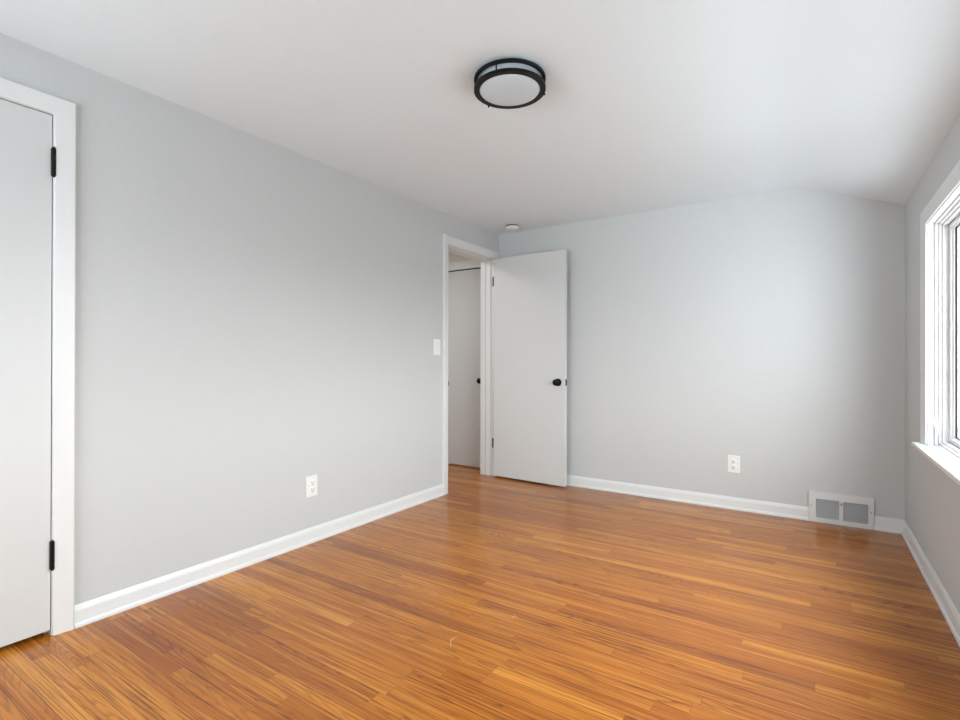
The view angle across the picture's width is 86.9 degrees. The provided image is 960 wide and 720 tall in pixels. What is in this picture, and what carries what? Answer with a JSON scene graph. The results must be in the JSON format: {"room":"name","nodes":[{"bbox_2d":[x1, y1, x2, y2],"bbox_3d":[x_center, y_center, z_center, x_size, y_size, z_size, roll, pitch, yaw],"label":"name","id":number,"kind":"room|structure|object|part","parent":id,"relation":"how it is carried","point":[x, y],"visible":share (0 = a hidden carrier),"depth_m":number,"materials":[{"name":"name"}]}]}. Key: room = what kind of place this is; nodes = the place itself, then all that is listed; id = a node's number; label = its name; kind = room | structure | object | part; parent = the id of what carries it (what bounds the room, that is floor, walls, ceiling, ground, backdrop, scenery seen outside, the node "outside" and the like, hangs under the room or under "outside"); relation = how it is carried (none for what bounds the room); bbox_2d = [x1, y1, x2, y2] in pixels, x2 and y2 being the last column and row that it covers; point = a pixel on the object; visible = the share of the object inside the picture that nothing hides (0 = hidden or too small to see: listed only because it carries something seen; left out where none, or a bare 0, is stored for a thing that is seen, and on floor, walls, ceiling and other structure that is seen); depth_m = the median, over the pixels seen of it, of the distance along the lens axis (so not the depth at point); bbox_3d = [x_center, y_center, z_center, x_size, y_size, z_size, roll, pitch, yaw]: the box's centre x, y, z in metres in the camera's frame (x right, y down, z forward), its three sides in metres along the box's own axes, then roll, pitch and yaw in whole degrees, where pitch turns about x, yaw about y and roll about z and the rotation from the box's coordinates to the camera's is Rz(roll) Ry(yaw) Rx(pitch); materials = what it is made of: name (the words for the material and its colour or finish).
{"room":"empty bedroom","nodes":[
{"label":"empty bedroom","id":0,"kind":"room"},
{"bbox_2d":[0,33,498,604],"bbox_3d":[-1.350,-0.085,2.724,0.160,2.377,5.653,0,0,33],"label":"wall","id":1,"kind":"structure","parent":0,"point":[256,317],"depth_m":2.62,"materials":[{"name":"grey paint"}]},
{"bbox_2d":[0,99,55,646],"bbox_3d":[-1.908,0.049,1.705,0.102,2.059,0.772,0,0,33],"label":"door","id":2,"kind":"structure","parent":1,"relation":"in","point":[27,153],"depth_m":1.96,"materials":[{"name":"white paint"}]},
{"bbox_2d":[0,77,75,635],"bbox_3d":[-1.981,0.022,1.747,0.178,2.156,0.909,0,0,33],"label":"trim","id":3,"kind":"structure","parent":1,"relation":"attached to","point":[63,112],"depth_m":2.05,"materials":[{"name":"white paint"}]},
{"bbox_2d":[74,484,443,628],"bbox_3d":[-1.527,1.057,2.293,0.020,0.090,4.464,0,0,33],"label":"baseboard","id":4,"kind":"structure","parent":1,"relation":"attached to","point":[102,607],"depth_m":2.63,"materials":[{"name":"white paint"}]},
{"bbox_2d":[306,475,316,497],"bbox_3d":[-1.020,0.765,3.074,0.010,0.126,0.082,0,0,33],"label":"wall outlet","id":5,"kind":"object","parent":1,"relation":"attached to","point":[311,481],"visible":1,"depth_m":3.07,"materials":[{"name":"white plastic"}]},
{"bbox_2d":[433,339,439,354],"bbox_3d":[-0.346,-0.103,4.097,0.012,0.130,0.090,0,0,33],"label":"light switch","id":6,"kind":"object","parent":1,"relation":"attached to","point":[436,342],"visible":1,"depth_m":4.09,"materials":[{"name":"white plastic"}]},
{"bbox_2d":[442,234,499,494],"bbox_3d":[-0.132,0.038,4.580,0.194,2.145,0.885,0,0,33],"label":"trim","id":7,"kind":"structure","parent":1,"relation":"attached to","point":[452,245],"depth_m":4.87,"materials":[{"name":"white paint"}]},
{"bbox_3d":[-0.203,0.047,4.633,0.016,2.127,0.859,0,0,33],"label":"hall casing","id":8,"kind":"part","parent":7,"relation":"part of","materials":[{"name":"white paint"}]},
{"bbox_2d":[492,249,566,486],"bbox_3d":[0.431,0.069,4.625,0.795,2.056,0.168,0,0,36],"label":"door","id":9,"kind":"structure","parent":7,"relation":"attached to","point":[529,442],"depth_m":4.58,"materials":[{"name":"white paint"}]},
{"bbox_3d":[0.663,0.195,4.396,0.066,0.066,0.066,0,0,36],"label":"knob","id":10,"kind":"part","parent":9,"relation":"part of","materials":[{"name":"black metal"}]},
{"bbox_2d":[448,252,479,467],"bbox_3d":[-0.335,-0.103,5.507,1.196,2.430,0.120,0,0,33],"label":"wall","id":11,"kind":"structure","parent":0,"point":[451,257],"depth_m":5.38,"materials":[{"name":"white paint"}]},
{"bbox_2d":[448,268,480,466],"bbox_3d":[-0.223,0.081,5.314,0.675,2.038,0.098,0,0,33],"label":"door","id":12,"kind":"structure","parent":11,"relation":"in","point":[464,287],"depth_m":5.30,"materials":[{"name":"white paint"}]},
{"bbox_2d":[448,260,480,271],"bbox_3d":[-0.210,0.036,5.335,0.859,2.152,0.030,0,0,33],"label":"trim","id":13,"kind":"structure","parent":11,"relation":"attached to","point":[467,264],"depth_m":5.30,"materials":[{"name":"white paint"}]},
{"bbox_2d":[0,464,959,719],"bbox_3d":[-0.496,1.164,2.267,4.584,0.120,5.834,0,0,33],"label":"floor","id":14,"kind":"structure","parent":0,"point":[490,597],"depth_m":2.06,"materials":[{"name":"brown wood"}]},
{"bbox_2d":[0,0,959,234],"bbox_3d":[-0.020,-1.135,1.855,3.338,0.376,5.653,0,0,33],"label":"ceiling","id":15,"kind":"structure","parent":0,"point":[646,105],"depth_m":2.19,"materials":[{"name":"white paint"}]},
{"bbox_2d":[474,58,545,108],"bbox_3d":[0.128,-1.183,2.182,0.308,0.077,0.308,0,0,33],"label":"ceiling light","id":16,"kind":"object","parent":15,"relation":"attached to","point":[505,83],"visible":1,"depth_m":2.12,"materials":[{"name":"white glass"}]},
{"bbox_2d":[505,224,518,230],"bbox_3d":[0.291,-1.196,4.586,0.123,0.040,0.123,0,0,33],"label":"smoke detector","id":17,"kind":"object","parent":15,"relation":"attached to","point":[511,227],"visible":1,"depth_m":4.55,"materials":[{"name":"grey plastic"}]},
{"bbox_2d":[499,189,904,519],"bbox_3d":[1.493,-0.051,4.143,3.038,2.327,0.160,0,0,33],"label":"wall","id":18,"kind":"structure","parent":0,"point":[767,329],"depth_m":3.75,"materials":[{"name":"grey paint"}]},
{"bbox_2d":[728,455,739,472],"bbox_3d":[1.891,0.776,3.777,0.082,0.126,0.010,0,0,33],"label":"wall outlet","id":19,"kind":"object","parent":18,"relation":"attached to","point":[733,461],"visible":1,"depth_m":3.77,"materials":[{"name":"white plastic"}]},
{"bbox_2d":[567,475,903,533],"bbox_3d":[1.442,1.067,4.066,3.038,0.090,0.020,0,0,33],"label":"baseboard","id":20,"kind":"structure","parent":18,"relation":"attached to","point":[891,525],"depth_m":3.85,"materials":[{"name":"white paint"}]},
{"bbox_2d":[809,491,873,529],"bbox_3d":[2.427,1.009,3.412,0.356,0.205,0.032,0,0,33],"label":"air vent","id":21,"kind":"object","parent":18,"relation":"in","point":[830,508],"visible":1,"depth_m":3.40,"materials":[{"name":"white metal"}]},
{"bbox_2d":[905,113,959,612],"bbox_3d":[1.315,0.053,0.975,0.140,2.104,5.653,0,0,33],"label":"wall","id":22,"kind":"structure","parent":0,"point":[932,498],"depth_m":2.70,"materials":[{"name":"grey paint"}]},
{"bbox_2d":[901,520,959,646],"bbox_3d":[1.240,1.060,1.008,0.020,0.090,5.353,0,0,33],"label":"baseboard","id":23,"kind":"structure","parent":22,"relation":"attached to","point":[946,605],"depth_m":2.40,"materials":[{"name":"white paint"}]},
{"bbox_2d":[911,160,959,484],"bbox_3d":[1.578,-0.164,1.433,0.186,1.230,2.932,0,0,33],"label":"window","id":24,"kind":"structure","parent":22,"relation":"in","point":[939,442],"depth_m":2.54,"materials":[{"name":"white paint"}]},
{"bbox_3d":[1.563,0.441,1.440,0.154,0.022,2.932,0,0,33],"label":"sill","id":25,"kind":"part","parent":24,"relation":"part of","materials":[{"name":"white paint"}]},
{"bbox_3d":[2.309,0.336,2.565,0.048,0.085,0.020,0,0,-12],"label":"lock lever","id":26,"kind":"part","parent":24,"relation":"part of","materials":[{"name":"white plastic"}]},
{"bbox_3d":[1.611,-0.138,1.411,0.106,1.135,2.750,0,0,33],"label":"frame","id":27,"kind":"part","parent":24,"relation":"part of","materials":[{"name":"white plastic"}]},
{"bbox_3d":[2.126,-0.134,2.166,0.041,1.081,0.843,0,0,33],"label":"sash","id":28,"kind":"part","parent":24,"relation":"part of","materials":[{"name":"white plastic"}]}
]}

